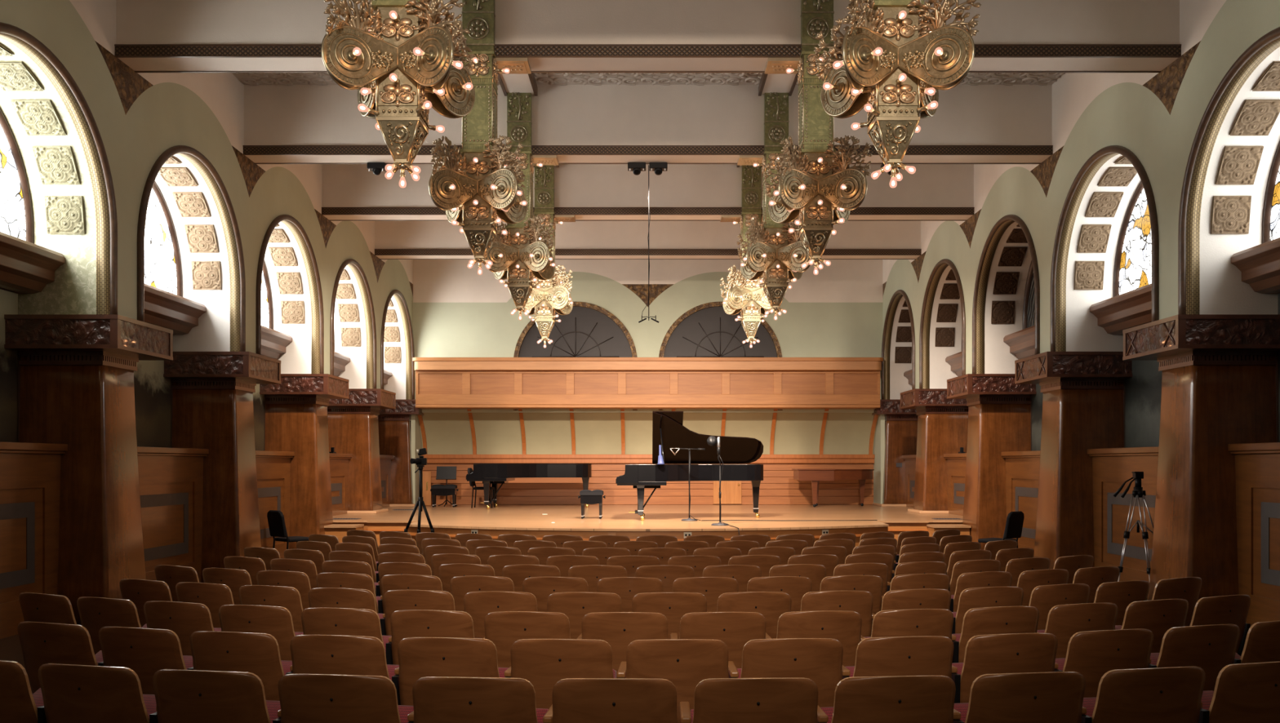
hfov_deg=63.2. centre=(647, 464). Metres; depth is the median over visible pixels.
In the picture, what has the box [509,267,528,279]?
flower
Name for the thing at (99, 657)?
seat cushion
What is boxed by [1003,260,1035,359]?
window
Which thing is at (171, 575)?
seat
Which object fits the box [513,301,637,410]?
arched window
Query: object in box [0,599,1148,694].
floor
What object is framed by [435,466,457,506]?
music stand
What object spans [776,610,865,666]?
seat
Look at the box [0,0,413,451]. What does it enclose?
wall
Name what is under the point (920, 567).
seat
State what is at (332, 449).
speaker
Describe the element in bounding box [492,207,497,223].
flower
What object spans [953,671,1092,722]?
seat
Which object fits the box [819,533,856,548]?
seat
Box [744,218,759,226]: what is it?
flower
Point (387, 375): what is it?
window
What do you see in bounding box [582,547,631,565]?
seat
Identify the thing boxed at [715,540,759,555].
seat
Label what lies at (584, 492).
cushion
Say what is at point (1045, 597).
seat
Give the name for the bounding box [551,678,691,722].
seat
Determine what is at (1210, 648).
seat
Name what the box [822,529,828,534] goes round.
power outlet
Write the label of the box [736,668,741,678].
seat cushion
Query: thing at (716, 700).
seat
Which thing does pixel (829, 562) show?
seat
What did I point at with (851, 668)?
seat cushion
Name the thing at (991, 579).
seat
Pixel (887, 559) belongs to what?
seat
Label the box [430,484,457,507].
piano bench
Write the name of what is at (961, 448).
speaker
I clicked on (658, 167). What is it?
spotlight
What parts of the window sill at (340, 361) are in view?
sill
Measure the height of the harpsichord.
0.895 m
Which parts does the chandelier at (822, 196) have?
bulb, scroll plate, soffit plate, scroll plate, scroll plate, bulb, bulb, scroll plate, bulb, bulb, bulb, bulb, beam plate, bulb, bulb, scroll plate, scroll plate, scroll plate, scroll plate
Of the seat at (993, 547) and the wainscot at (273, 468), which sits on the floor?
the seat at (993, 547)
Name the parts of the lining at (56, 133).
ornament panel, ornament panel, ornament panel, ornament panel, ornament panel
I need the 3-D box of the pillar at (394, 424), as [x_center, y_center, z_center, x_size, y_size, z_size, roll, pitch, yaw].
[-6.030,-0.260,25.205,1.220,2.540,1.240,0,0,0]
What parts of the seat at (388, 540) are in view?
backrest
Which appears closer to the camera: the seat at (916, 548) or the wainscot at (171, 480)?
the seat at (916, 548)
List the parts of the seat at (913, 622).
backrest, armrest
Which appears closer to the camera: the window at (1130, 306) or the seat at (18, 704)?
the seat at (18, 704)
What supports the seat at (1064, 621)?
on the floor
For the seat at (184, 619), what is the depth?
5.95 m
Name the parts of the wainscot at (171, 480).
cap rail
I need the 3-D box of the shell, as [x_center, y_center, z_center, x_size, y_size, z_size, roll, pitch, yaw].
[0.000,-0.740,25.188,11.400,3.500,1.925,0,0,0]
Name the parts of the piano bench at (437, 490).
leg, leg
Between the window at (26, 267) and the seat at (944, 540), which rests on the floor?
the seat at (944, 540)
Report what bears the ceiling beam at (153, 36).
attached to the ceiling at (246, 78)
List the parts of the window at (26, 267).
glass pane, frame, sill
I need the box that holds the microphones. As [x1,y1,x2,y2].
[638,164,658,323]
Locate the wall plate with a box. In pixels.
[896,462,902,466]
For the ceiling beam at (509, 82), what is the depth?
14.08 m
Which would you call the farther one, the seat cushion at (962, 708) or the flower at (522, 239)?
the flower at (522, 239)
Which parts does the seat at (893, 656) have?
backrest, armrest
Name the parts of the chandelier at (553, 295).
scroll plate, scroll plate, scroll plate, beam plate, scroll plate, scroll plate, scroll plate, soffit plate, scroll plate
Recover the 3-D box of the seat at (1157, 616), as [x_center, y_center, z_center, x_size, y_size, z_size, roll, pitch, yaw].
[2.933,1.223,6.312,0.530,0.874,0.589,0,0,-20]
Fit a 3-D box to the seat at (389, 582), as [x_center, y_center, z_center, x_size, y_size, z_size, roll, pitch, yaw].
[-1.630,1.223,7.667,0.530,0.874,0.589,0,0,12]
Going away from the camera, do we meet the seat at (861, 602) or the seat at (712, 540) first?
the seat at (861, 602)
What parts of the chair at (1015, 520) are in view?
seat, backrest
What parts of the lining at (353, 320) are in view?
ornament panel, ornament panel, ornament panel, ornament panel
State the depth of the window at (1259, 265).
10.73 m
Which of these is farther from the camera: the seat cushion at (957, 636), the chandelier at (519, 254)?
the chandelier at (519, 254)
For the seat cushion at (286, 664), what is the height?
0.255 m
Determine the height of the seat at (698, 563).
0.874 m
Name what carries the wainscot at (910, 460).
attached to the wall at (1157, 117)
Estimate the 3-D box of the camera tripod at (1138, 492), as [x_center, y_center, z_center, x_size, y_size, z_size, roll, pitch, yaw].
[5.713,0.873,12.000,0.652,1.570,0.415,0,0,30]
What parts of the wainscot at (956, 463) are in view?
cap rail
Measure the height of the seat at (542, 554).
0.874 m
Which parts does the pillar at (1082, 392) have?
capital frame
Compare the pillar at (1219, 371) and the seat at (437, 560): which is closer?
the seat at (437, 560)
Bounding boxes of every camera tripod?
[404,465,434,533]
[1112,471,1153,582]
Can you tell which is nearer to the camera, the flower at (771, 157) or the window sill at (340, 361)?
the flower at (771, 157)
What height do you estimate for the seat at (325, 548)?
0.874 m
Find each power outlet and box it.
[471,529,477,533]
[608,532,616,535]
[684,532,691,537]
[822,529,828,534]
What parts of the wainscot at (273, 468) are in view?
cap rail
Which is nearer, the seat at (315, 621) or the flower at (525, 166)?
the seat at (315, 621)
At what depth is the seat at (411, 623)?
5.61 m
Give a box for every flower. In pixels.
[378,83,416,106]
[380,13,416,40]
[419,88,429,114]
[465,53,490,66]
[465,205,490,221]
[466,62,489,76]
[466,158,490,176]
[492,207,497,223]
[493,57,497,70]
[493,64,497,83]
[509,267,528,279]
[510,231,528,245]
[513,153,528,163]
[516,159,528,169]
[530,155,533,164]
[530,161,533,173]
[530,269,533,279]
[536,306,551,315]
[537,213,551,222]
[537,218,550,226]
[537,279,551,288]
[744,213,759,222]
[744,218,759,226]
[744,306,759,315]
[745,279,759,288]
[761,161,764,173]
[762,269,765,281]
[767,153,784,163]
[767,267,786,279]
[768,159,782,170]
[768,231,786,245]
[797,57,802,70]
[797,65,802,83]
[798,207,803,222]
[805,53,828,66]
[805,62,829,76]
[805,205,831,221]
[866,88,875,114]
[879,84,916,106]
[882,13,916,40]
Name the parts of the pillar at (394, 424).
capital frame, trim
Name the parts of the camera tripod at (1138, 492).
pan handle, pan handle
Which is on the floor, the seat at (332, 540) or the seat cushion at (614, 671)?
the seat at (332, 540)
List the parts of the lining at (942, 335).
ornament panel, ornament panel, ornament panel, ornament panel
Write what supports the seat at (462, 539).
on the floor
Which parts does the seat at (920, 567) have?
backrest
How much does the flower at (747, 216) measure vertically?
0.190 m
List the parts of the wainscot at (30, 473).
cap rail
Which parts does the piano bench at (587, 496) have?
leg, leg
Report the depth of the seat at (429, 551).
10.05 m
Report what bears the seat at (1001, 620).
on the floor
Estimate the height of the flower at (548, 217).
0.190 m
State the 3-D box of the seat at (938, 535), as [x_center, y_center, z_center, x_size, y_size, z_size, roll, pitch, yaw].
[3.510,1.223,12.758,0.530,0.874,0.589,0,0,-31]
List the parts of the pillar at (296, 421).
capital frame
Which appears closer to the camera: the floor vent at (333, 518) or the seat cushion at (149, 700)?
the seat cushion at (149, 700)
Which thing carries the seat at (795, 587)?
on the floor
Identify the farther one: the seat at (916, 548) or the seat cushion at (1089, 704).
the seat at (916, 548)
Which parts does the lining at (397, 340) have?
ornament panel, ornament panel, ornament panel, ornament panel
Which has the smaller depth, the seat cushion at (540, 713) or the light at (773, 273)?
the seat cushion at (540, 713)
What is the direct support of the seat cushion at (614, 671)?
on the seat at (543, 663)
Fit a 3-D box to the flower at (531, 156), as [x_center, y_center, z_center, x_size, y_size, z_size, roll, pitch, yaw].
[-1.633,-4.235,14.565,0.054,0.190,0.268,0,0,0]
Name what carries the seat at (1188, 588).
on the floor
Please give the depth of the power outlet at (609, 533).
16.21 m
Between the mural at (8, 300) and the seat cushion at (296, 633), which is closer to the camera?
the seat cushion at (296, 633)
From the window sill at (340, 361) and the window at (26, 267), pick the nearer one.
the window at (26, 267)
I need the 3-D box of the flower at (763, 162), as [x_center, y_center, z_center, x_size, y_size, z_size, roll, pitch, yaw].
[1.633,-4.160,14.565,0.054,0.190,0.268,0,0,0]
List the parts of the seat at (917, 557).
backrest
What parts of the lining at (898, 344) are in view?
ornament panel, ornament panel, ornament panel, ornament panel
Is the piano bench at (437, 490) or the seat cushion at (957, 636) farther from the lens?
the piano bench at (437, 490)
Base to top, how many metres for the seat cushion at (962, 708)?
0.255 m
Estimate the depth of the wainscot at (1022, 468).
16.97 m
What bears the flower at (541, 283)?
on the chandelier at (553, 295)
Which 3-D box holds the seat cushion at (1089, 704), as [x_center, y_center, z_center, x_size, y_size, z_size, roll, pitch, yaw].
[1.911,1.151,4.388,0.430,0.255,0.388,0,0,-12]
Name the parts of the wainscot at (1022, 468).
cap rail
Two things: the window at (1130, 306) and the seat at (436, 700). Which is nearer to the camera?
the seat at (436, 700)
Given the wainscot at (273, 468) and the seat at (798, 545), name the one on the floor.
the seat at (798, 545)
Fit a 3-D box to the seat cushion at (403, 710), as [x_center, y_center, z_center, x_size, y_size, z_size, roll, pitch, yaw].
[-1.140,1.151,4.262,0.430,0.255,0.388,0,0,7]
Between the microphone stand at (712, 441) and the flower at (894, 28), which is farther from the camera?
the microphone stand at (712, 441)
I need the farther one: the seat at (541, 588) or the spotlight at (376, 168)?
the spotlight at (376, 168)
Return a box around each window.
[0,107,65,293]
[144,181,206,334]
[261,259,292,359]
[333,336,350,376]
[383,369,391,385]
[903,369,911,385]
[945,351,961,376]
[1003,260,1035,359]
[1089,181,1151,334]
[1231,141,1279,293]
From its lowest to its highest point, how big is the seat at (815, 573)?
0.874 m
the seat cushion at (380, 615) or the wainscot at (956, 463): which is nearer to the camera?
the seat cushion at (380, 615)
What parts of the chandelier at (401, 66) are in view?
scroll plate, bulb, scroll plate, scroll plate, scroll plate, bulb, bulb, bulb, bulb, bulb, bulb, bulb, bulb, bulb, bulb, bulb, scroll plate, bulb, bulb, scroll plate, scroll plate, scroll plate, bulb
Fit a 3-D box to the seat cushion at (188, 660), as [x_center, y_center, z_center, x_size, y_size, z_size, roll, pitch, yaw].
[-2.392,1.151,5.372,0.430,0.255,0.388,0,0,16]
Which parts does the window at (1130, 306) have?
sill, frame, glass pane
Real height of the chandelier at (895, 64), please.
3.263 m
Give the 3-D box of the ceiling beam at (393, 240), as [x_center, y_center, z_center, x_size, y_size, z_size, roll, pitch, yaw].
[0.000,-4.841,21.715,11.340,1.038,0.476,0,0,0]
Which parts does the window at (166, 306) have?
glass pane, frame, sill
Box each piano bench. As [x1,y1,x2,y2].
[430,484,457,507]
[577,489,605,519]
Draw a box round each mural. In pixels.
[0,288,17,442]
[133,360,171,448]
[253,383,264,451]
[1031,383,1042,450]
[1124,360,1162,448]
[1278,293,1279,442]
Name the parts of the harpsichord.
leg, leg, lid, leg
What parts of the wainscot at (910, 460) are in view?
cap rail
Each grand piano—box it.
[466,463,592,509]
[615,411,763,520]
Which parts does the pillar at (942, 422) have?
trim, capital frame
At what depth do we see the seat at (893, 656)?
4.76 m
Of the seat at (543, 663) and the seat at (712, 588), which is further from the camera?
the seat at (712, 588)
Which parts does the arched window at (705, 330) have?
dark panel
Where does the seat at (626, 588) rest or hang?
on the floor
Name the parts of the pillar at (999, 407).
capital frame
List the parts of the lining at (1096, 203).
ornament panel, ornament panel, ornament panel, ornament panel, ornament panel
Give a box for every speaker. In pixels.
[328,447,336,453]
[958,447,965,453]
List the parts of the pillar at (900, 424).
trim, capital frame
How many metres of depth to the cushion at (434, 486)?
24.23 m
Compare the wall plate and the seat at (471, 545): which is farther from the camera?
the wall plate
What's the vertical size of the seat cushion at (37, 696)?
0.255 m
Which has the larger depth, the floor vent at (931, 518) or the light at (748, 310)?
the floor vent at (931, 518)
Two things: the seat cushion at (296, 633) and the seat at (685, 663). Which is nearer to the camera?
the seat at (685, 663)
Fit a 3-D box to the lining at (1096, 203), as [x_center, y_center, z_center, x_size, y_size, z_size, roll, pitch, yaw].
[6.112,-2.714,12.990,1.037,2.408,2.996,0,0,0]
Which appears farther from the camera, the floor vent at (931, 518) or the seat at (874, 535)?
the floor vent at (931, 518)
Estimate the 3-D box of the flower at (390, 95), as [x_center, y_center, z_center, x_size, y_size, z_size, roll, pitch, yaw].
[-1.790,-2.650,7.435,0.268,0.190,0.054,0,0,0]
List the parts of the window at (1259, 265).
sill, frame, glass pane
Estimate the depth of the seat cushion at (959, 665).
5.32 m
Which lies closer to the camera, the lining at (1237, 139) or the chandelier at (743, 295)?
the lining at (1237, 139)
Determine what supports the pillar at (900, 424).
on the stage
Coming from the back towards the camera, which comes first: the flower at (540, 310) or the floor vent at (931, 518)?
the floor vent at (931, 518)
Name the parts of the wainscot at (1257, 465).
cap rail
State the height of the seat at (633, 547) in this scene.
0.874 m
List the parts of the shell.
dado rail, cornice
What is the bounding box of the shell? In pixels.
[410,357,884,505]
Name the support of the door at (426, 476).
on the stage
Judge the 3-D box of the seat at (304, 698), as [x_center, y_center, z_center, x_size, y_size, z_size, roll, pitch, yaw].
[-1.129,1.223,4.159,0.530,0.874,0.589,0,0,7]
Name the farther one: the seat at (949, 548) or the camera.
the camera
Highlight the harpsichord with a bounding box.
[791,469,874,506]
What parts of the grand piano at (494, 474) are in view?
leg, leg, lid, leg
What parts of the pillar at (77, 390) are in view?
capital frame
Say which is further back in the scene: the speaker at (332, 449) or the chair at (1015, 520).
the speaker at (332, 449)
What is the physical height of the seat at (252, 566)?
0.874 m
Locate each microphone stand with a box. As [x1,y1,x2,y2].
[669,448,705,521]
[706,435,739,535]
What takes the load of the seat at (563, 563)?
on the floor
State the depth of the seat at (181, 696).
3.98 m
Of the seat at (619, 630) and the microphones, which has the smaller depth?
the seat at (619, 630)
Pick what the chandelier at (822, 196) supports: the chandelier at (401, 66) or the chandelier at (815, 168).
the chandelier at (815, 168)
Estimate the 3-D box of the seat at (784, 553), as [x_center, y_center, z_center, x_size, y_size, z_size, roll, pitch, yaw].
[1.173,1.223,10.157,0.530,0.874,0.589,0,0,-9]
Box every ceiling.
[231,72,1065,85]
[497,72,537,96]
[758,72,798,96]
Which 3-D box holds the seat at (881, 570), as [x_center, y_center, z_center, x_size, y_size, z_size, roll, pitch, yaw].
[1.683,1.223,8.535,0.530,0.874,0.589,0,0,-12]
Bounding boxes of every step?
[324,524,364,542]
[926,524,970,537]
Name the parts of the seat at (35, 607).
backrest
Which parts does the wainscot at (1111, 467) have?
cap rail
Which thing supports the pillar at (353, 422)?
on the stage
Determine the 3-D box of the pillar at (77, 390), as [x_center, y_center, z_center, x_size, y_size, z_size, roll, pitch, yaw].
[-6.030,0.065,11.245,1.220,3.190,1.240,0,0,0]
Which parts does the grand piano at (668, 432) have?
leg, lid, leg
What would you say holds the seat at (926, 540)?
on the floor
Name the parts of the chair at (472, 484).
backrest, leg, leg, seat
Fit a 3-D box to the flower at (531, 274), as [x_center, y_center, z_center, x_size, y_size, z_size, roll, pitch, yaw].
[-1.640,-2.650,14.565,0.054,0.190,0.268,0,0,0]
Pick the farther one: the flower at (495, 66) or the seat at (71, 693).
the flower at (495, 66)
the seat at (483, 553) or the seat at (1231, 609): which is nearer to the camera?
the seat at (1231, 609)
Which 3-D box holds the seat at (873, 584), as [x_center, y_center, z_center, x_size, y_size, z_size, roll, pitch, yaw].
[1.438,1.223,7.630,0.530,0.874,0.589,0,0,-10]
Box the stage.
[333,505,963,546]
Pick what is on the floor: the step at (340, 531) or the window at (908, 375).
the step at (340, 531)
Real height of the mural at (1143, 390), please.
1.560 m
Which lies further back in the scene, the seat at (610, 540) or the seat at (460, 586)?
the seat at (610, 540)
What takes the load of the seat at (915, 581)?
on the floor
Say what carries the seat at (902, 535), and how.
on the floor
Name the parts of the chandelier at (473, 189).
scroll plate, scroll plate, scroll plate, scroll plate, bulb, bulb, bulb, bulb, beam plate, bulb, bulb, bulb, bulb, scroll plate, bulb, bulb, scroll plate, scroll plate, soffit plate, scroll plate, bulb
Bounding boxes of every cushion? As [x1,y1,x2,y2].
[32,688,44,709]
[94,650,102,663]
[142,694,156,718]
[182,655,193,670]
[213,627,221,631]
[266,700,280,722]
[280,660,292,675]
[294,631,302,635]
[377,613,382,620]
[382,635,391,653]
[386,664,399,680]
[398,705,413,722]
[431,484,457,488]
[497,667,507,678]
[536,708,548,722]
[579,489,603,495]
[613,669,616,678]
[690,709,693,722]
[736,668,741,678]
[820,706,833,722]
[845,666,854,677]
[951,634,960,642]
[951,662,963,675]
[953,702,968,722]
[1036,630,1044,633]
[1055,657,1066,671]
[1082,697,1096,717]
[1115,625,1122,630]
[1149,653,1159,665]
[1200,690,1213,711]
[1235,653,1240,659]
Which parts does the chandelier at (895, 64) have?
bulb, scroll plate, scroll plate, scroll plate, bulb, bulb, scroll plate, bulb, bulb, bulb, bulb, bulb, bulb, bulb, bulb, bulb, bulb, bulb, scroll plate, scroll plate, scroll plate, bulb, scroll plate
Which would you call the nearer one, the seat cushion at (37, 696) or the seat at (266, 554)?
the seat cushion at (37, 696)
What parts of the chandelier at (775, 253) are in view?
scroll plate, soffit plate, scroll plate, scroll plate, scroll plate, beam plate, scroll plate, scroll plate, scroll plate, scroll plate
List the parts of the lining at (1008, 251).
ornament panel, ornament panel, ornament panel, ornament panel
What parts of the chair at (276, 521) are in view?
leg, backrest, leg, seat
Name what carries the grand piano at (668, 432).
on the stage
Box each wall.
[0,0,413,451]
[413,259,882,413]
[882,0,1279,451]
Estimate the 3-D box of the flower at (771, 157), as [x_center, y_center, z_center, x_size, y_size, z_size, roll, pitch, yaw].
[1.790,-4.235,14.408,0.268,0.190,0.054,0,0,0]
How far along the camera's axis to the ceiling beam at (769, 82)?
14.09 m
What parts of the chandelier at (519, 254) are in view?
scroll plate, scroll plate, scroll plate, beam plate, scroll plate, scroll plate, scroll plate, soffit plate, scroll plate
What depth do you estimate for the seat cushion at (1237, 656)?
5.74 m
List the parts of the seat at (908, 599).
backrest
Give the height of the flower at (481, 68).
0.190 m
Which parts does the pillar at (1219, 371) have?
capital frame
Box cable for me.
[701,520,877,520]
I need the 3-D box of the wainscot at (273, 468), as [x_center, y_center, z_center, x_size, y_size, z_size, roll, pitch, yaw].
[-6.355,0.725,16.480,0.570,1.870,2.840,0,0,0]
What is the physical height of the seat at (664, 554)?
0.874 m
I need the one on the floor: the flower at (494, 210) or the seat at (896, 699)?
the seat at (896, 699)
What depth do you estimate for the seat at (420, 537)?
11.97 m
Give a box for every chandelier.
[320,0,475,186]
[428,0,531,273]
[484,92,558,319]
[524,164,575,347]
[720,164,773,346]
[736,92,811,319]
[763,0,872,273]
[808,157,831,176]
[813,0,981,186]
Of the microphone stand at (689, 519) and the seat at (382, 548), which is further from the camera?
the microphone stand at (689, 519)
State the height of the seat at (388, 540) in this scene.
0.874 m
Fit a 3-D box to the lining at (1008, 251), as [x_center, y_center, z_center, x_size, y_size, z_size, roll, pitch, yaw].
[6.112,-2.714,16.480,1.037,2.408,2.996,0,0,0]
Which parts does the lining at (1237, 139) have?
ornament panel, ornament panel, ornament panel, ornament panel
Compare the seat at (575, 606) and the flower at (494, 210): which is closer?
the seat at (575, 606)
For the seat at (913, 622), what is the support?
on the floor
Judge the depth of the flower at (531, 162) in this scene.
14.50 m
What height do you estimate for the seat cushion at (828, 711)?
0.255 m
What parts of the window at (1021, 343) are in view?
sill, frame, glass pane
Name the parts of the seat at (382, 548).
backrest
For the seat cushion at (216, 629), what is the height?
0.255 m
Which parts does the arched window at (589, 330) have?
dark panel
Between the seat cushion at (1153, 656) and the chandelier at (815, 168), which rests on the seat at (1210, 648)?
the seat cushion at (1153, 656)
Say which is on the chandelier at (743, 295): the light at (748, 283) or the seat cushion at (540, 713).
the light at (748, 283)
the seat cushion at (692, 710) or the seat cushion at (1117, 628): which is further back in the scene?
the seat cushion at (1117, 628)
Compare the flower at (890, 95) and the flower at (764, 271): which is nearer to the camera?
the flower at (890, 95)
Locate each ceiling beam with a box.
[114,0,1181,72]
[243,84,1053,164]
[321,164,974,221]
[374,221,921,259]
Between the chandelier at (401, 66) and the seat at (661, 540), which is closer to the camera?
the chandelier at (401, 66)
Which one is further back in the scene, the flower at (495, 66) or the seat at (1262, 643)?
the flower at (495, 66)
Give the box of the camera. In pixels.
[409,448,426,465]
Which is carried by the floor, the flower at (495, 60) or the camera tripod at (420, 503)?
the camera tripod at (420, 503)
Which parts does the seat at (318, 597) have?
backrest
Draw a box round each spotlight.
[367,162,387,175]
[627,162,645,175]
[648,162,667,175]
[880,163,900,175]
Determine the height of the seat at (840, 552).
0.874 m
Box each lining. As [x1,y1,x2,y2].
[0,22,117,314]
[137,145,245,351]
[256,214,324,373]
[329,258,376,388]
[380,289,414,399]
[881,289,915,399]
[919,258,965,388]
[972,214,1039,373]
[1050,145,1159,351]
[1177,26,1279,314]
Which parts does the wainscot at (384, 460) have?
cap rail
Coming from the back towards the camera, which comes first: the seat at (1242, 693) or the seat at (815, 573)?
the seat at (815, 573)
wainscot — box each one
[0,441,67,639]
[137,446,208,582]
[255,450,294,559]
[328,453,352,515]
[379,454,394,507]
[902,454,915,507]
[943,453,966,515]
[1001,450,1040,555]
[1087,446,1158,599]
[1227,442,1279,626]
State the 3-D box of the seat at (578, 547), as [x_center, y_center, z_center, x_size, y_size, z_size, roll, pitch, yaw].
[-0.608,1.223,10.942,0.530,0.874,0.589,0,0,5]
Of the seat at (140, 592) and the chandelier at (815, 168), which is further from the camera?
the chandelier at (815, 168)
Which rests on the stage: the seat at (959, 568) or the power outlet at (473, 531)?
the power outlet at (473, 531)
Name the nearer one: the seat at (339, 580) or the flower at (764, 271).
the seat at (339, 580)
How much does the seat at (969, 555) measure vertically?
0.874 m
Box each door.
[422,471,431,506]
[713,480,741,504]
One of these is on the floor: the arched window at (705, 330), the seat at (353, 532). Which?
the seat at (353, 532)
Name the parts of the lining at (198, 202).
ornament panel, ornament panel, ornament panel, ornament panel, ornament panel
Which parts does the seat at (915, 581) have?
backrest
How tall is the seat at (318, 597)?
0.874 m
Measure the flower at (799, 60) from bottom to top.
0.190 m
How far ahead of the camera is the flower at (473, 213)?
10.91 m
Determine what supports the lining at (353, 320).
attached to the wall at (138, 117)
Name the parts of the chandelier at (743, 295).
scroll plate, soffit plate, scroll plate, scroll plate, scroll plate, beam plate, scroll plate, scroll plate, scroll plate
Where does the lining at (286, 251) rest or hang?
attached to the wall at (138, 117)
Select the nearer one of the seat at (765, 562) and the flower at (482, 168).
the seat at (765, 562)
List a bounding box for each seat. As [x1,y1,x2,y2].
[0,660,46,722]
[17,621,103,693]
[18,592,142,627]
[38,663,158,722]
[76,596,146,654]
[98,626,193,694]
[119,578,172,626]
[143,600,221,656]
[152,669,281,722]
[154,564,199,602]
[175,582,234,628]
[189,631,293,701]
[202,568,252,604]
[218,604,303,661]
[223,556,266,585]
[238,585,302,632]
[244,546,280,570]
[256,570,311,610]
[270,559,317,589]
[278,673,413,722]
[284,549,324,574]
[289,635,400,705]
[296,541,331,561]
[301,608,393,665]
[308,534,338,551]
[308,587,386,635]
[315,573,383,613]
[321,560,380,596]
[328,551,379,582]
[334,542,378,571]
[342,536,378,561]
[346,529,378,553]
[377,544,426,564]
[377,552,425,564]
[377,562,431,595]
[379,531,411,540]
[379,537,422,555]
[380,574,442,613]
[383,590,455,635]
[390,609,484,665]
[397,637,511,706]
[412,676,552,722]
[415,532,450,554]
[421,538,461,561]
[424,545,469,570]
[431,554,480,577]
[438,564,494,593]
[449,576,514,612]
[454,533,492,547]
[463,591,537,638]
[465,539,507,555]
[474,546,521,564]
[484,611,582,668]
[487,555,539,577]
[497,534,537,547]
[502,564,560,592]
[510,639,626,709]
[513,540,556,555]
[522,577,588,612]
[527,546,575,565]
[542,534,582,547]
[546,555,599,577]
[546,592,622,639]
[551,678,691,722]
[562,541,607,555]
[568,565,626,592]
[581,612,677,678]
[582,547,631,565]
[588,535,630,547]
[596,577,663,612]
[606,555,660,577]
[613,541,658,555]
[625,639,738,722]
[631,592,711,639]
[635,535,677,547]
[635,565,694,592]
[637,547,686,565]
[664,541,709,555]
[667,555,721,577]
[672,577,738,612]
[679,612,771,668]
[683,535,724,547]
[690,678,828,722]
[693,547,742,565]
[702,564,761,592]
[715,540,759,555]
[716,591,791,639]
[728,555,781,577]
[730,534,770,547]
[736,638,850,707]
[746,576,812,612]
[747,546,795,564]
[765,540,808,555]
[768,564,826,591]
[775,533,814,546]
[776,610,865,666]
[787,554,838,577]
[800,591,875,637]
[801,546,847,564]
[813,538,853,556]
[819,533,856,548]
[819,575,883,614]
[820,675,964,722]
[833,563,890,595]
[844,553,894,582]
[845,636,960,703]
[852,545,897,570]
[858,537,898,562]
[859,532,894,542]
[865,608,959,663]
[880,589,955,634]
[889,561,950,591]
[889,573,953,612]
[895,530,928,554]
[895,543,940,564]
[897,536,936,557]
[898,551,946,574]
[932,529,959,545]
[939,535,972,553]
[943,542,981,569]
[946,550,991,581]
[949,560,1000,595]
[951,571,1012,612]
[951,586,1023,634]
[951,606,1039,662]
[951,633,1062,703]
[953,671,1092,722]
[984,540,1017,559]
[995,548,1034,571]
[1004,557,1049,586]
[1017,568,1068,606]
[1028,583,1089,630]
[1036,603,1118,658]
[1053,555,1093,584]
[1055,629,1156,697]
[1072,566,1119,603]
[1082,666,1209,722]
[1093,580,1149,626]
[1115,599,1188,653]
[1149,624,1240,691]
[1151,577,1202,626]
[1184,595,1250,656]
[1200,662,1279,722]
[1235,620,1279,663]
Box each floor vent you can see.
[333,518,361,519]
[931,518,963,519]
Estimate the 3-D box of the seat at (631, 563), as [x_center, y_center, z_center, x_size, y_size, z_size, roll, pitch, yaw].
[-0.098,1.223,9.210,0.530,0.874,0.589,0,0,1]
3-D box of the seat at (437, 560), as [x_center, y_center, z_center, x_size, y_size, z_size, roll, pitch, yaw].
[-1.625,1.223,9.383,0.530,0.874,0.589,0,0,12]
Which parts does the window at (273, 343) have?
glass pane, frame, sill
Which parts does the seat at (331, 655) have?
backrest, armrest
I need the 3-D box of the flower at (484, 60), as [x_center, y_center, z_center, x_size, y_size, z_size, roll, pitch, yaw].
[-1.790,-4.235,10.918,0.268,0.190,0.054,0,0,0]
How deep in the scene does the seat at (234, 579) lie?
7.85 m
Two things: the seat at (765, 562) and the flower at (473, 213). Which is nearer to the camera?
the seat at (765, 562)
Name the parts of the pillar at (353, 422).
capital frame, trim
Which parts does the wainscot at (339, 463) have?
cap rail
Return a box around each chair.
[266,510,308,549]
[467,467,495,508]
[977,511,1024,548]
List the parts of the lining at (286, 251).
ornament panel, ornament panel, ornament panel, ornament panel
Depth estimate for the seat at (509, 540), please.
11.65 m
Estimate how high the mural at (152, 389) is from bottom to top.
1.560 m
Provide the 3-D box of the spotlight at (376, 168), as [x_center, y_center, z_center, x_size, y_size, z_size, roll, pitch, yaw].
[-3.900,-4.247,14.979,0.260,0.167,0.162,0,0,0]
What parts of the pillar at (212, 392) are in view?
capital frame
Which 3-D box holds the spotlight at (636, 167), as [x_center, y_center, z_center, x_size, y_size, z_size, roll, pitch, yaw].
[-0.160,-4.247,14.979,0.260,0.167,0.162,0,0,0]
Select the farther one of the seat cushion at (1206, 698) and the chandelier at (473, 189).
the chandelier at (473, 189)
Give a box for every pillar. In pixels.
[4,314,173,624]
[163,351,280,582]
[259,373,349,549]
[327,388,395,513]
[377,400,423,506]
[871,400,917,506]
[900,388,968,513]
[946,373,1036,550]
[1014,351,1132,569]
[1122,314,1279,600]
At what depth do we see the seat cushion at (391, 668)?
5.26 m
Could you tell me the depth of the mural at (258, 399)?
17.59 m

